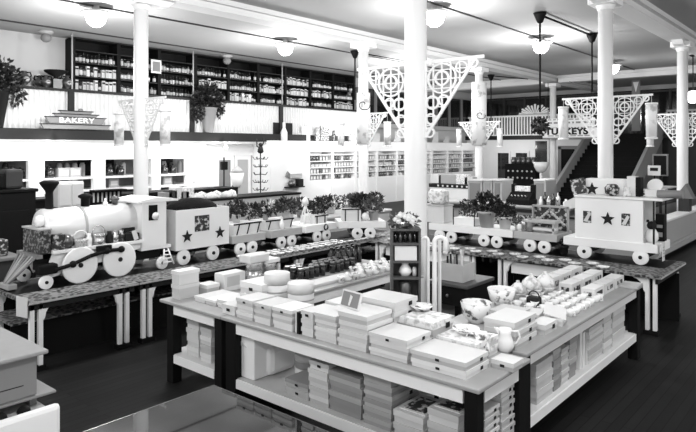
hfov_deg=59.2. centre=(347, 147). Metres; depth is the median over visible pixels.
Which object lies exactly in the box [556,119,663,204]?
staircase
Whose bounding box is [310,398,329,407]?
tray
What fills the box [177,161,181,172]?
tin
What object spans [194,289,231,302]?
lidded box
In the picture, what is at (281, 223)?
bottle
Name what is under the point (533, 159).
glass jar
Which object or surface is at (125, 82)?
shelf
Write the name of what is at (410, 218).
bouquet
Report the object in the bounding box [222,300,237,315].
lidded box
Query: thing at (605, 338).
tray
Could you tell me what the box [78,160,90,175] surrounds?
tray
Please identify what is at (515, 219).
potted plant
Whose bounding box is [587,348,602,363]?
lidded box
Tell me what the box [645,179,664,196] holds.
round platter
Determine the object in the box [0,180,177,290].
locomotive
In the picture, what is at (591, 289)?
carton
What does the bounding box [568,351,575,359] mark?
tray
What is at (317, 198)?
potted plant
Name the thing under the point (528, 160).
glass jar
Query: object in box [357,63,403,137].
bracket
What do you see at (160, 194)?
box
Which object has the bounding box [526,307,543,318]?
lidded box
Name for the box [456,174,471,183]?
box
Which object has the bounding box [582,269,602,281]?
carton
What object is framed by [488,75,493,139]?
pipe
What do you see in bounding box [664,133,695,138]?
trim
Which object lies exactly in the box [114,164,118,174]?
tin
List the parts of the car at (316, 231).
truck frame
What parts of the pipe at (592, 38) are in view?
rod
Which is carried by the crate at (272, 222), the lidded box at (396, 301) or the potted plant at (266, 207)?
the potted plant at (266, 207)
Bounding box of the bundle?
[428,189,448,203]
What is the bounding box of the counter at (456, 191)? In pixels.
[429,183,467,198]
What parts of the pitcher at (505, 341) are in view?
handle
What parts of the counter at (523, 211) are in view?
dark rail, panel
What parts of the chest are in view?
lid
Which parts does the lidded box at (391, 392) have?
lid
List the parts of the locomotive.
connecting rod, under frame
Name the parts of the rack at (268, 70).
panel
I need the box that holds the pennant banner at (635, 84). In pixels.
[632,81,639,130]
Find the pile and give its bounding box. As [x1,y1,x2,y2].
[348,134,355,141]
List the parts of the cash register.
post, drawer, post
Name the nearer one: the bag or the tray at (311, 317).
the tray at (311, 317)
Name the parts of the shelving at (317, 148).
panel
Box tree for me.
[253,137,267,192]
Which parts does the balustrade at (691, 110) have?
rail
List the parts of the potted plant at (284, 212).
pot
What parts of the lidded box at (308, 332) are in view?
lid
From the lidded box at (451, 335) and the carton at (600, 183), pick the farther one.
the carton at (600, 183)
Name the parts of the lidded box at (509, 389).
lid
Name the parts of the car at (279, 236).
truck frame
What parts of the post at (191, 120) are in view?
post, rod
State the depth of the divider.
4.81 m
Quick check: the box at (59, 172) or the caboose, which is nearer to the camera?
the caboose
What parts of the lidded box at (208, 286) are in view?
lid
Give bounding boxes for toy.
[645,220,658,242]
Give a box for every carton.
[75,66,78,75]
[82,82,85,89]
[85,66,89,76]
[86,82,89,89]
[93,67,96,76]
[93,80,97,90]
[101,70,104,77]
[101,81,104,90]
[105,70,108,77]
[108,82,111,91]
[112,70,115,78]
[112,82,115,91]
[312,273,352,287]
[548,273,560,289]
[550,269,571,280]
[559,278,581,294]
[561,265,581,276]
[571,273,592,286]
[581,283,603,297]
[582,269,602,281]
[586,178,626,194]
[592,278,613,293]
[603,273,623,288]
[627,176,642,196]
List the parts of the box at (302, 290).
lid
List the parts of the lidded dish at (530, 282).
dish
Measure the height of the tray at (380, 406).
0.058 m
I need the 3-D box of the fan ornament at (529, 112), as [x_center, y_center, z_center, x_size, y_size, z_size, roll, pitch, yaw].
[9.050,-1.876,29.672,1.700,0.528,0.070,0,0,41]
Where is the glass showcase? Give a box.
[83,385,328,431]
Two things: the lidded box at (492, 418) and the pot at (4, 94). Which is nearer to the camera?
the lidded box at (492, 418)
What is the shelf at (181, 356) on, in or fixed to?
attached to the display table at (178, 357)
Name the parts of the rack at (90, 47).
panel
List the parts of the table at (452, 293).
leg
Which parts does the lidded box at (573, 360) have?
lid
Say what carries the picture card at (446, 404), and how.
on the lidded box at (454, 420)
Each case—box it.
[0,169,22,188]
[0,173,4,188]
[121,227,138,241]
[646,186,676,200]
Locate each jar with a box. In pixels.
[45,167,54,177]
[79,67,82,75]
[85,233,91,245]
[106,165,113,175]
[106,231,112,242]
[108,57,111,64]
[112,230,118,242]
[116,165,123,174]
[118,230,124,241]
[161,164,167,173]
[169,164,176,172]
[290,267,296,279]
[297,268,303,279]
[303,267,308,279]
[308,266,313,277]
[313,264,319,276]
[319,263,325,275]
[324,260,328,271]
[329,261,335,272]
[335,260,340,271]
[339,259,343,270]
[344,258,348,269]
[349,257,354,265]
[412,267,416,275]
[511,157,515,163]
[516,157,520,163]
[521,157,525,163]
[526,157,530,163]
[531,157,536,163]
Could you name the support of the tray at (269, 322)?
on the lidded box at (258, 319)
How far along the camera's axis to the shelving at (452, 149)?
29.85 m
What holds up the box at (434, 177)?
on the counter at (456, 191)
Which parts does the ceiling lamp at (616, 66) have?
globe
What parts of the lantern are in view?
pane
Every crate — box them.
[229,220,261,235]
[250,217,293,229]
[300,214,328,223]
[341,208,362,220]
[427,203,453,222]
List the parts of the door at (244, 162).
pane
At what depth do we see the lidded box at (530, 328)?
4.54 m
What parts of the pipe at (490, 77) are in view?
rod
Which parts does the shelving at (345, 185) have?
panel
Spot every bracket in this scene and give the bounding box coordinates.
[118,99,132,135]
[144,96,165,146]
[340,113,358,146]
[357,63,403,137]
[367,112,387,146]
[425,54,484,138]
[458,122,474,146]
[482,121,500,146]
[562,97,597,144]
[613,94,652,144]
[657,113,676,146]
[688,113,695,146]
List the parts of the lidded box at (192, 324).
lid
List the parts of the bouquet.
dish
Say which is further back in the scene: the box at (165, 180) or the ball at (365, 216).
the box at (165, 180)
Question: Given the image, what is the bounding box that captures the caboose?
[563,193,672,264]
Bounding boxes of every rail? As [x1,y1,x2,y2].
[368,54,403,60]
[494,76,527,79]
[545,16,590,35]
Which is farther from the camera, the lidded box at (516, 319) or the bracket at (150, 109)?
the bracket at (150, 109)
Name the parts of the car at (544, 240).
truck frame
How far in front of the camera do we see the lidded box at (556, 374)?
5.00 m
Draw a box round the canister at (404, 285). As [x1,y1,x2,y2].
[399,280,410,293]
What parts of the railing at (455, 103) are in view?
rail, balustrade, rail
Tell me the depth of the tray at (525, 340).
4.52 m
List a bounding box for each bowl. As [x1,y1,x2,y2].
[44,69,67,78]
[460,298,491,323]
[487,285,515,305]
[533,162,548,172]
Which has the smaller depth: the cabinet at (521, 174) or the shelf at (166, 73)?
the shelf at (166, 73)
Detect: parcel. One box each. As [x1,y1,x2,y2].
[241,336,272,379]
[267,346,294,374]
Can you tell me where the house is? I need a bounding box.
[564,197,574,207]
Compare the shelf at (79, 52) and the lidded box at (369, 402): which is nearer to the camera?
the lidded box at (369, 402)
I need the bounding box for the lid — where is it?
[543,302,565,320]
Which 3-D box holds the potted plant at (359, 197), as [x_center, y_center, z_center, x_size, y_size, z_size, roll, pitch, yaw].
[0.218,0.999,10.803,0.453,0.480,0.448,0,0,30]
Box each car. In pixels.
[219,231,265,254]
[256,226,301,248]
[292,221,336,241]
[335,218,385,238]
[429,222,517,247]
[514,230,571,253]
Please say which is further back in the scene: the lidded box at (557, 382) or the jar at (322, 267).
the jar at (322, 267)
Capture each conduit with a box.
[0,19,435,83]
[58,0,500,80]
[427,1,634,69]
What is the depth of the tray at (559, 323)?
5.02 m
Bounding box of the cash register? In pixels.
[506,184,536,205]
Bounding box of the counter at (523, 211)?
[427,198,574,248]
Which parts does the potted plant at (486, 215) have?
pot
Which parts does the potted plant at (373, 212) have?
pot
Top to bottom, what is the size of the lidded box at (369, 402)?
0.059 m
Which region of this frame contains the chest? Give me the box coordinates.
[0,327,47,404]
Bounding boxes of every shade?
[40,33,51,42]
[223,57,230,63]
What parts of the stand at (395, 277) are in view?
panel, panel, shelf, shelf, shelf, panel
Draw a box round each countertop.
[0,187,37,193]
[0,252,16,261]
[0,252,17,281]
[36,186,237,201]
[36,186,237,208]
[36,191,300,219]
[248,208,391,221]
[427,198,574,210]
[429,183,467,188]
[467,178,482,180]
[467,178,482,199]
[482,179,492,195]
[492,178,512,180]
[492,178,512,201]
[533,178,556,180]
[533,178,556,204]
[569,194,695,218]
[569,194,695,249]
[667,205,695,221]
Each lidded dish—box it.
[511,280,526,299]
[522,273,541,296]
[537,271,555,294]
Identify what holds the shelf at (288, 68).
attached to the rack at (297, 73)
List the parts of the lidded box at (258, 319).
lid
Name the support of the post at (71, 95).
on the trim at (5, 133)
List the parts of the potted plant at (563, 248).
pot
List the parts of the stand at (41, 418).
panel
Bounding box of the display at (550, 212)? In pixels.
[532,204,568,231]
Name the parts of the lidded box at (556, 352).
lid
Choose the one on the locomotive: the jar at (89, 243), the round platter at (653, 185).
the jar at (89, 243)
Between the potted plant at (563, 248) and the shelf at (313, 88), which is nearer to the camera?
the potted plant at (563, 248)
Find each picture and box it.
[151,59,160,73]
[437,399,463,410]
[584,213,590,221]
[622,215,628,224]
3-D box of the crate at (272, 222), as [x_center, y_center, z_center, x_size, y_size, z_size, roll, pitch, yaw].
[-1.181,1.168,9.574,0.362,0.142,0.600,0,0,41]
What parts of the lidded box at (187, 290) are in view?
lid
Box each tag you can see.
[16,296,27,317]
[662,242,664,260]
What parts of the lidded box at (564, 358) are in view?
lid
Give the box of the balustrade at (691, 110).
[666,109,695,132]
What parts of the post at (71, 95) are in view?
post, rod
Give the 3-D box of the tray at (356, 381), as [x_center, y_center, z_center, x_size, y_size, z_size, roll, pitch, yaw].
[0.079,1.709,4.654,0.300,0.072,0.328,0,0,41]
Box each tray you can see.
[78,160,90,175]
[106,160,113,169]
[161,159,172,172]
[187,332,199,339]
[188,323,203,330]
[188,341,199,347]
[188,350,200,357]
[195,298,205,302]
[199,287,218,293]
[201,331,214,337]
[201,340,214,346]
[201,348,214,354]
[201,356,214,363]
[206,301,217,305]
[223,309,236,315]
[237,301,254,307]
[237,314,254,320]
[238,308,254,313]
[241,287,266,293]
[255,306,272,312]
[255,312,272,318]
[255,319,273,325]
[273,310,294,317]
[273,317,294,324]
[274,324,294,331]
[286,171,301,177]
[286,382,309,392]
[286,390,309,400]
[302,314,314,320]
[302,323,314,328]
[302,331,315,337]
[309,372,329,381]
[310,364,327,372]
[310,381,330,390]
[310,390,329,399]
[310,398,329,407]
[315,316,338,322]
[315,329,338,337]
[316,322,339,329]
[316,336,337,343]
[329,375,364,388]
[330,395,362,410]
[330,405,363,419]
[364,410,393,422]
[365,402,392,413]
[394,415,427,430]
[428,427,440,431]
[429,414,463,429]
[453,208,479,226]
[479,340,496,349]
[484,408,498,419]
[484,416,497,427]
[488,348,497,356]
[491,396,512,405]
[492,363,521,372]
[495,388,512,398]
[499,403,513,413]
[500,411,512,421]
[500,418,513,429]
[513,336,535,350]
[531,387,552,404]
[536,325,555,334]
[552,363,559,370]
[552,373,559,380]
[553,353,559,360]
[553,383,559,391]
[556,321,565,326]
[566,342,575,349]
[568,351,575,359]
[569,361,575,369]
[584,325,601,335]
[588,338,601,349]
[588,352,601,363]
[602,335,610,343]
[602,344,610,353]
[603,325,610,333]
[611,321,623,334]
[611,333,623,346]
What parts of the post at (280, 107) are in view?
post, rod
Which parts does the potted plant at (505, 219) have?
pot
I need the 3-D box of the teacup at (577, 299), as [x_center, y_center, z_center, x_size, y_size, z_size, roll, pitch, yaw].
[2.144,1.433,5.760,0.084,0.055,0.092,0,0,20]
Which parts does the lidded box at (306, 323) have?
lid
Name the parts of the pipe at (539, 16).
rod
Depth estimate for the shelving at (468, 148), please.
30.82 m
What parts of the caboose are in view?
porch post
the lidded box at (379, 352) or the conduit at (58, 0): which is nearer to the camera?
the lidded box at (379, 352)
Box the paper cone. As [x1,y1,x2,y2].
[656,190,683,198]
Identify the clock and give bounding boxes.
[295,179,302,185]
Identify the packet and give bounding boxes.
[619,281,642,289]
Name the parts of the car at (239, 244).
truck frame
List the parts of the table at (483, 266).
leg, leg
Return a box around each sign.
[39,108,110,129]
[543,92,596,138]
[652,154,667,212]
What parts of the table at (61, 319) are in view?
leg, leg, under rail, leg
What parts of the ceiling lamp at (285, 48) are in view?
globe, ceiling plate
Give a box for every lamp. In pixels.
[80,5,111,27]
[220,157,227,185]
[230,166,243,193]
[274,38,295,55]
[427,5,448,26]
[529,36,552,53]
[613,60,621,73]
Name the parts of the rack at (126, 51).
panel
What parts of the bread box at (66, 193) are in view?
door, door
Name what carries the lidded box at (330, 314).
on the lidded box
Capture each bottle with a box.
[279,217,283,228]
[280,122,287,140]
[328,247,334,256]
[335,248,340,258]
[341,247,346,257]
[346,246,351,259]
[351,245,356,263]
[356,244,361,262]
[398,231,401,241]
[403,231,406,241]
[408,231,411,241]
[413,231,416,241]
[539,196,542,204]
[543,192,546,204]
[546,196,550,204]
[551,194,554,205]
[556,192,559,205]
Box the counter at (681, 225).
[593,205,695,258]
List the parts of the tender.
under frame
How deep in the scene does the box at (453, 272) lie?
6.72 m
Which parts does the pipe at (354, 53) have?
rod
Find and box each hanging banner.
[113,113,124,145]
[159,110,170,145]
[337,123,344,146]
[383,113,390,146]
[456,129,461,146]
[497,128,502,146]
[558,100,568,139]
[645,93,657,138]
[646,139,653,146]
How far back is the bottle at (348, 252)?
7.68 m
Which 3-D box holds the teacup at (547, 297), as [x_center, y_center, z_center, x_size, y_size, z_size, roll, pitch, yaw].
[1.875,1.433,5.814,0.084,0.055,0.092,0,0,-45]
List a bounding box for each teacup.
[511,300,521,305]
[519,297,525,304]
[524,303,534,307]
[541,295,550,301]
[548,293,556,298]
[548,299,558,304]
[555,296,564,303]
[560,294,569,301]
[561,302,569,308]
[565,292,573,298]
[566,309,574,316]
[567,299,575,306]
[569,306,580,313]
[571,297,580,303]
[576,303,585,310]
[577,294,586,300]
[581,300,590,307]
[586,298,594,305]
[591,295,602,302]
[595,293,603,300]
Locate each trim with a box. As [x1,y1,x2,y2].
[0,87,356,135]
[0,128,305,141]
[0,139,265,143]
[2,84,356,111]
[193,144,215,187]
[216,144,252,155]
[371,123,469,131]
[427,79,546,92]
[465,135,542,139]
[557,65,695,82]
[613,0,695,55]
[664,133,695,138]
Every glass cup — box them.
[336,275,345,282]
[349,266,356,272]
[351,272,359,279]
[365,269,373,275]
[378,266,386,272]
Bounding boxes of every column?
[115,0,173,260]
[350,41,376,193]
[404,0,426,301]
[469,67,488,178]
[545,83,560,178]
[588,0,622,177]
[670,39,694,210]
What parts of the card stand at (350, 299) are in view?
panel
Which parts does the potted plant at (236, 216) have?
pot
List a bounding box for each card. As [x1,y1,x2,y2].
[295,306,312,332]
[301,126,309,140]
[372,133,379,141]
[393,132,400,141]
[395,246,416,259]
[400,396,436,415]
[432,132,437,142]
[434,398,463,413]
[443,136,448,142]
[648,165,660,178]
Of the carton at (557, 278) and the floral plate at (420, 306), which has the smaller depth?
the floral plate at (420, 306)
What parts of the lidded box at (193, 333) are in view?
lid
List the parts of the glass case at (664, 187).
case frame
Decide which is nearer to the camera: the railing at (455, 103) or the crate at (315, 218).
the crate at (315, 218)
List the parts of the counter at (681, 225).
mould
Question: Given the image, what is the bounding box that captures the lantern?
[655,213,666,241]
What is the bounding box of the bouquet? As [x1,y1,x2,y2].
[387,209,421,228]
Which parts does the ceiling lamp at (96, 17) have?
globe, ceiling plate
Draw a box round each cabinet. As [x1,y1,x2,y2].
[0,187,37,278]
[505,164,539,185]
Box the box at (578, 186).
[570,177,586,194]
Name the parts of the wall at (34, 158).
panel, shelf, shelf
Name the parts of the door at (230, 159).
pane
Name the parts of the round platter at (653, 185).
dish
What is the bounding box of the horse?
[288,180,294,186]
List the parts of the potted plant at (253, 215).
pot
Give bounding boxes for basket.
[73,230,87,246]
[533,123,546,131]
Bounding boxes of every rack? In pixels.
[65,37,118,92]
[89,188,126,204]
[119,43,159,95]
[160,49,195,97]
[196,54,228,100]
[229,59,258,102]
[259,63,285,104]
[286,67,310,106]
[311,70,332,107]
[333,73,354,109]
[347,90,355,109]
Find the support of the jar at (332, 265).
on the display table at (178, 357)
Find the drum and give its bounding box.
[604,184,619,195]
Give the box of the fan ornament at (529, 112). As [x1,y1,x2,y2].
[519,104,549,114]
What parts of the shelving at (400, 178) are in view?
panel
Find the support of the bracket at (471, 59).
attached to the column at (415, 39)
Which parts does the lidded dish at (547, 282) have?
dish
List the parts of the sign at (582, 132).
edge trim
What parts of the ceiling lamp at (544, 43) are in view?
globe, ceiling plate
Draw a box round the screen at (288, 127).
[273,122,291,133]
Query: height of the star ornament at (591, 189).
0.163 m
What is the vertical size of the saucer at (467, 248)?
0.030 m
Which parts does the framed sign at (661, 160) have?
panel, frame, post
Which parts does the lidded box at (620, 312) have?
lid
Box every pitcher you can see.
[466,330,492,357]
[494,327,520,352]
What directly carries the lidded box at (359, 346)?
on the display table at (474, 391)
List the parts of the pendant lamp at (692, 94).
globe, stem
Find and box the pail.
[91,225,105,244]
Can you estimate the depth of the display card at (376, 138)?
25.09 m
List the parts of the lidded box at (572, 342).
lid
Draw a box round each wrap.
[357,92,369,143]
[471,81,486,144]
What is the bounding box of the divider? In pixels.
[297,311,301,333]
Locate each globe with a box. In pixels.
[65,234,73,247]
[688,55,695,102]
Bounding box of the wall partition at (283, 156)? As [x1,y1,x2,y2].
[251,140,309,211]
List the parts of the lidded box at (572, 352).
lid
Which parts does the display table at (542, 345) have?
leg, shelf rail, leg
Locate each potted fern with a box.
[0,54,28,127]
[189,81,226,132]
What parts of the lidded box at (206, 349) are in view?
lid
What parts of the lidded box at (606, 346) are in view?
lid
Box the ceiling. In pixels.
[0,0,695,94]
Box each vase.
[17,71,31,85]
[33,75,42,86]
[39,75,51,86]
[60,75,73,88]
[399,263,411,275]
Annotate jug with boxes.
[622,187,631,196]
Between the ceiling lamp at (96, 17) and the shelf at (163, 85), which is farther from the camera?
the shelf at (163, 85)
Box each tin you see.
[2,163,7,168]
[79,163,84,175]
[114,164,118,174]
[120,162,125,174]
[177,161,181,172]
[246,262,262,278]
[263,262,275,275]
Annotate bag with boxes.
[526,290,541,306]
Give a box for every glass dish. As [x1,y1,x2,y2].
[344,272,351,280]
[358,268,365,277]
[372,265,379,273]
[385,262,389,270]
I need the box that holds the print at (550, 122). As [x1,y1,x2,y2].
[549,121,593,123]
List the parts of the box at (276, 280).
lid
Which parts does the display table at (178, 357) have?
leg, shelf rail, leg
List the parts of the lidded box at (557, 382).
lid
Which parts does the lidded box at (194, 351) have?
lid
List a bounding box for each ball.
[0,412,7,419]
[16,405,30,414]
[361,212,368,220]
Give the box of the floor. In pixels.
[36,198,695,431]
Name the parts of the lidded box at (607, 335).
lid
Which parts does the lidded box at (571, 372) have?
lid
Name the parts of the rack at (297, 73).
panel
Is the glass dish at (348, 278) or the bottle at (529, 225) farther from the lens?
the bottle at (529, 225)
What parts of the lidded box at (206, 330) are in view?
lid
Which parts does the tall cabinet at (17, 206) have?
door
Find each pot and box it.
[0,90,9,127]
[200,107,217,132]
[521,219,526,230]
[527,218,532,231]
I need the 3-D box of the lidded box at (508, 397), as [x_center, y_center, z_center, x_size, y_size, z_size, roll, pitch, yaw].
[1.032,1.688,4.163,0.122,0.050,0.190,0,0,41]
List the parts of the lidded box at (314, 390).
lid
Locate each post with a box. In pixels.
[68,33,74,110]
[189,51,194,131]
[279,63,282,133]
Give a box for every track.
[0,229,385,294]
[427,234,676,267]
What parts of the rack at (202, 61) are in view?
panel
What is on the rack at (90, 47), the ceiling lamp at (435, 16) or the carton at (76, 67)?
the carton at (76, 67)
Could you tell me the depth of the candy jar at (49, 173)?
15.09 m
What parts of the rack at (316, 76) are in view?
panel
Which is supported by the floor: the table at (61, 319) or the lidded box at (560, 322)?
the table at (61, 319)
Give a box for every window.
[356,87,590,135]
[487,87,695,134]
[496,151,510,178]
[514,151,528,158]
[534,139,548,165]
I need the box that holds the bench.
[524,218,560,233]
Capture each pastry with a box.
[199,191,206,198]
[207,192,216,198]
[214,190,221,197]
[222,191,231,196]
[229,189,236,196]
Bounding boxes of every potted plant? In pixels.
[223,203,242,220]
[225,198,247,222]
[241,201,265,220]
[256,202,273,219]
[259,199,277,217]
[273,195,296,217]
[278,198,300,217]
[292,196,312,217]
[308,200,328,214]
[311,194,331,211]
[321,193,342,213]
[339,193,356,207]
[349,191,372,218]
[363,195,384,220]
[367,191,383,207]
[458,198,475,213]
[471,190,502,227]
[492,201,516,228]
[512,216,521,229]
[556,238,568,254]
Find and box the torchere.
[533,162,548,178]
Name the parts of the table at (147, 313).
leg, under rail, leg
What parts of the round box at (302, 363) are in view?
lid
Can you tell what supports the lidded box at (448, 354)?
on the lidded box at (416, 362)
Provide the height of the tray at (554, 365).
0.080 m
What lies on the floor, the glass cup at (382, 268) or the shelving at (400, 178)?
the shelving at (400, 178)
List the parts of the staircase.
panel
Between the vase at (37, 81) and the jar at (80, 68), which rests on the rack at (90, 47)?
the jar at (80, 68)
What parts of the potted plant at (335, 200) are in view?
pot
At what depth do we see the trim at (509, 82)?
26.21 m
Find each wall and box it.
[0,29,470,142]
[0,142,204,196]
[467,139,581,178]
[487,82,695,98]
[662,138,695,193]
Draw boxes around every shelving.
[310,141,332,210]
[333,141,355,207]
[356,142,377,195]
[377,142,397,202]
[397,142,403,200]
[427,142,432,197]
[432,143,447,173]
[448,143,462,174]
[463,143,474,176]
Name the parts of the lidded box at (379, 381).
lid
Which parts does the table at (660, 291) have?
leg, leg, under rail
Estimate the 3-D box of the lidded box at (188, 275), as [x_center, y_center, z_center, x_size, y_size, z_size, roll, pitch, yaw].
[-1.595,1.258,6.021,0.130,0.133,0.240,0,0,41]
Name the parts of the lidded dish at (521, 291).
dish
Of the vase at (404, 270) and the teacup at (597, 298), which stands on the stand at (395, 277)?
the vase at (404, 270)
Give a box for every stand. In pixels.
[0,379,59,431]
[49,79,61,87]
[299,197,311,224]
[340,289,362,310]
[390,226,420,301]
[678,183,695,211]
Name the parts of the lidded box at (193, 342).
lid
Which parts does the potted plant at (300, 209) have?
pot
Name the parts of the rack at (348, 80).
panel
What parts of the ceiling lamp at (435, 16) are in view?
globe, ceiling plate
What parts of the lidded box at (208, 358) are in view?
lid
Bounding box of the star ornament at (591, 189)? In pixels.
[586,183,597,193]
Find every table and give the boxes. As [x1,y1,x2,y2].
[0,277,138,371]
[103,248,292,343]
[160,259,389,389]
[195,208,391,252]
[221,315,529,431]
[263,228,389,269]
[368,234,522,285]
[430,274,493,315]
[434,286,642,431]
[486,249,685,336]
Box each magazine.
[316,127,319,140]
[321,126,324,140]
[325,128,328,140]
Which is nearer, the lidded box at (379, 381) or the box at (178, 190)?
the lidded box at (379, 381)
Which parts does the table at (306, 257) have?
leg, under rail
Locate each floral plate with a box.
[410,302,432,311]
[452,324,479,334]
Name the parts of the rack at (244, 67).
panel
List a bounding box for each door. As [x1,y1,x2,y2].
[216,156,233,186]
[234,155,250,193]
[558,146,576,175]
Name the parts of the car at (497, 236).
truck frame, truck frame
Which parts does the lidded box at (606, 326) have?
lid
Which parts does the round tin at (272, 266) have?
lid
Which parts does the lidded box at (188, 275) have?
lid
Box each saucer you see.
[449,247,459,250]
[465,247,475,250]
[493,252,503,255]
[509,252,520,255]
[516,255,528,258]
[534,255,545,258]
[541,258,553,261]
[559,258,571,261]
[568,261,580,264]
[586,261,598,265]
[596,265,609,268]
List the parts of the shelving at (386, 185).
panel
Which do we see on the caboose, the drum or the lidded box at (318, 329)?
the drum
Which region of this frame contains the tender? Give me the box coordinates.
[155,198,228,264]
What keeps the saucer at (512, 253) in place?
on the table at (660, 291)
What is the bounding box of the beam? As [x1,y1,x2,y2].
[162,0,597,92]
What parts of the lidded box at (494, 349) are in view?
lid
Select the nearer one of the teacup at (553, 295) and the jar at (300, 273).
the teacup at (553, 295)
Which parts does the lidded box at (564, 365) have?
lid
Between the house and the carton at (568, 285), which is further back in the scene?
the house
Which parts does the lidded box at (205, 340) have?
lid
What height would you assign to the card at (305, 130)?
0.520 m
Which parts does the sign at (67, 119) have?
edge trim, edge trim, edge trim, edge trim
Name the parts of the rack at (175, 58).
panel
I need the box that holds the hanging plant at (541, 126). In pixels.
[530,116,549,135]
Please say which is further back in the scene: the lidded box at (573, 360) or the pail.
the pail
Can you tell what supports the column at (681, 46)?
on the floor
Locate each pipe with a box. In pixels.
[350,50,358,99]
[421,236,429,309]
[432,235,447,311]
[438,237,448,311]
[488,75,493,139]
[533,12,546,111]
[586,33,597,91]
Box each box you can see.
[0,238,7,255]
[51,233,64,250]
[53,181,83,207]
[55,168,69,177]
[70,167,80,176]
[106,178,118,187]
[158,192,171,201]
[161,176,171,184]
[163,190,175,197]
[169,187,182,198]
[171,267,199,285]
[171,282,199,299]
[181,191,188,198]
[183,187,193,197]
[186,327,200,339]
[187,319,206,330]
[187,336,200,347]
[187,345,200,357]
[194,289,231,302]
[199,281,219,293]
[200,325,214,337]
[200,335,214,346]
[200,343,214,354]
[200,351,214,363]
[205,292,239,305]
[215,269,244,290]
[217,294,239,303]
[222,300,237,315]
[236,292,274,307]
[236,310,254,320]
[237,304,254,313]
[239,252,268,263]
[240,276,267,293]
[254,297,293,312]
[254,309,272,318]
[254,315,273,325]
[263,256,279,263]
[264,270,289,298]
[272,300,313,317]
[272,313,294,324]
[273,320,294,331]
[285,370,309,392]
[285,385,309,400]
[287,279,314,304]
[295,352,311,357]
[295,354,310,369]
[301,303,333,320]
[301,318,315,328]
[301,326,315,337]
[308,367,329,381]
[308,376,330,390]
[309,358,337,372]
[309,385,329,399]
[309,393,329,407]
[314,305,345,322]
[314,325,338,337]
[315,319,339,329]
[315,332,337,343]
[325,296,341,305]
[328,366,364,388]
[329,389,364,410]
[329,399,363,419]
[330,380,364,399]
[337,336,370,352]
[338,303,391,325]
[338,328,369,343]
[339,317,392,334]
[361,289,417,312]
[363,373,398,387]
[363,391,418,413]
[363,404,393,422]
[363,413,394,431]
[364,380,409,396]
[364,388,417,405]
[368,323,430,348]
[369,345,411,363]
[370,338,431,355]
[391,307,414,321]
[393,394,438,430]
[393,421,427,431]
[399,310,453,336]
[410,338,488,371]
[411,357,488,379]
[427,398,463,429]
[427,419,463,431]
[431,174,440,182]
[436,329,497,349]
[441,174,455,183]
[441,259,474,282]
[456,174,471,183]
[483,307,535,329]
[484,321,536,340]
[484,400,499,419]
[484,411,499,427]
[484,418,499,431]
[488,343,497,356]
[489,303,530,312]
[490,391,513,405]
[490,425,499,431]
[491,353,522,372]
[495,384,513,398]
[498,406,513,421]
[498,413,514,429]
[498,421,514,431]
[499,398,514,413]
[513,330,536,350]
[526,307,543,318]
[531,354,552,377]
[531,368,552,391]
[531,380,553,404]
[535,316,556,334]
[543,313,566,326]
[548,347,560,360]
[552,357,560,370]
[552,367,560,380]
[553,377,560,391]
[559,344,568,356]
[560,352,568,363]
[560,359,569,371]
[560,367,568,378]
[560,373,568,385]
[564,335,576,349]
[568,345,576,359]
[568,366,575,379]
[569,355,576,369]
[570,177,586,194]
[584,320,602,335]
[587,327,602,342]
[587,334,602,349]
[587,341,601,356]
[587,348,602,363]
[602,313,611,323]
[602,319,611,333]
[602,328,611,343]
[602,338,611,353]
[611,305,624,322]
[611,315,624,334]
[611,326,624,346]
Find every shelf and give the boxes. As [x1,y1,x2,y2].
[0,297,116,326]
[0,379,55,408]
[75,37,116,45]
[75,49,116,56]
[75,61,116,67]
[75,75,116,80]
[104,269,245,303]
[120,43,157,50]
[121,55,157,61]
[121,66,150,71]
[121,79,157,84]
[161,49,192,55]
[161,60,192,65]
[161,71,192,75]
[161,83,192,87]
[174,346,214,369]
[197,54,223,59]
[197,64,226,69]
[197,75,226,79]
[230,68,256,72]
[230,78,256,82]
[230,89,256,92]
[231,59,256,63]
[237,363,394,431]
[260,63,284,67]
[260,72,284,76]
[260,82,284,85]
[260,92,284,95]
[280,245,385,269]
[284,186,304,187]
[287,67,308,70]
[287,75,308,79]
[287,84,308,87]
[287,95,307,97]
[312,70,331,73]
[312,79,331,81]
[312,87,331,90]
[312,97,331,99]
[334,73,353,76]
[334,81,352,84]
[334,90,351,92]
[334,99,351,101]
[531,330,634,414]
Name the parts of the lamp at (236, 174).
lamp shade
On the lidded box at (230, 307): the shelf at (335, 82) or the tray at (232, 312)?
the tray at (232, 312)
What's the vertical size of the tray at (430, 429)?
0.084 m
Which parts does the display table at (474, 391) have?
leg, shelf rail, leg, leg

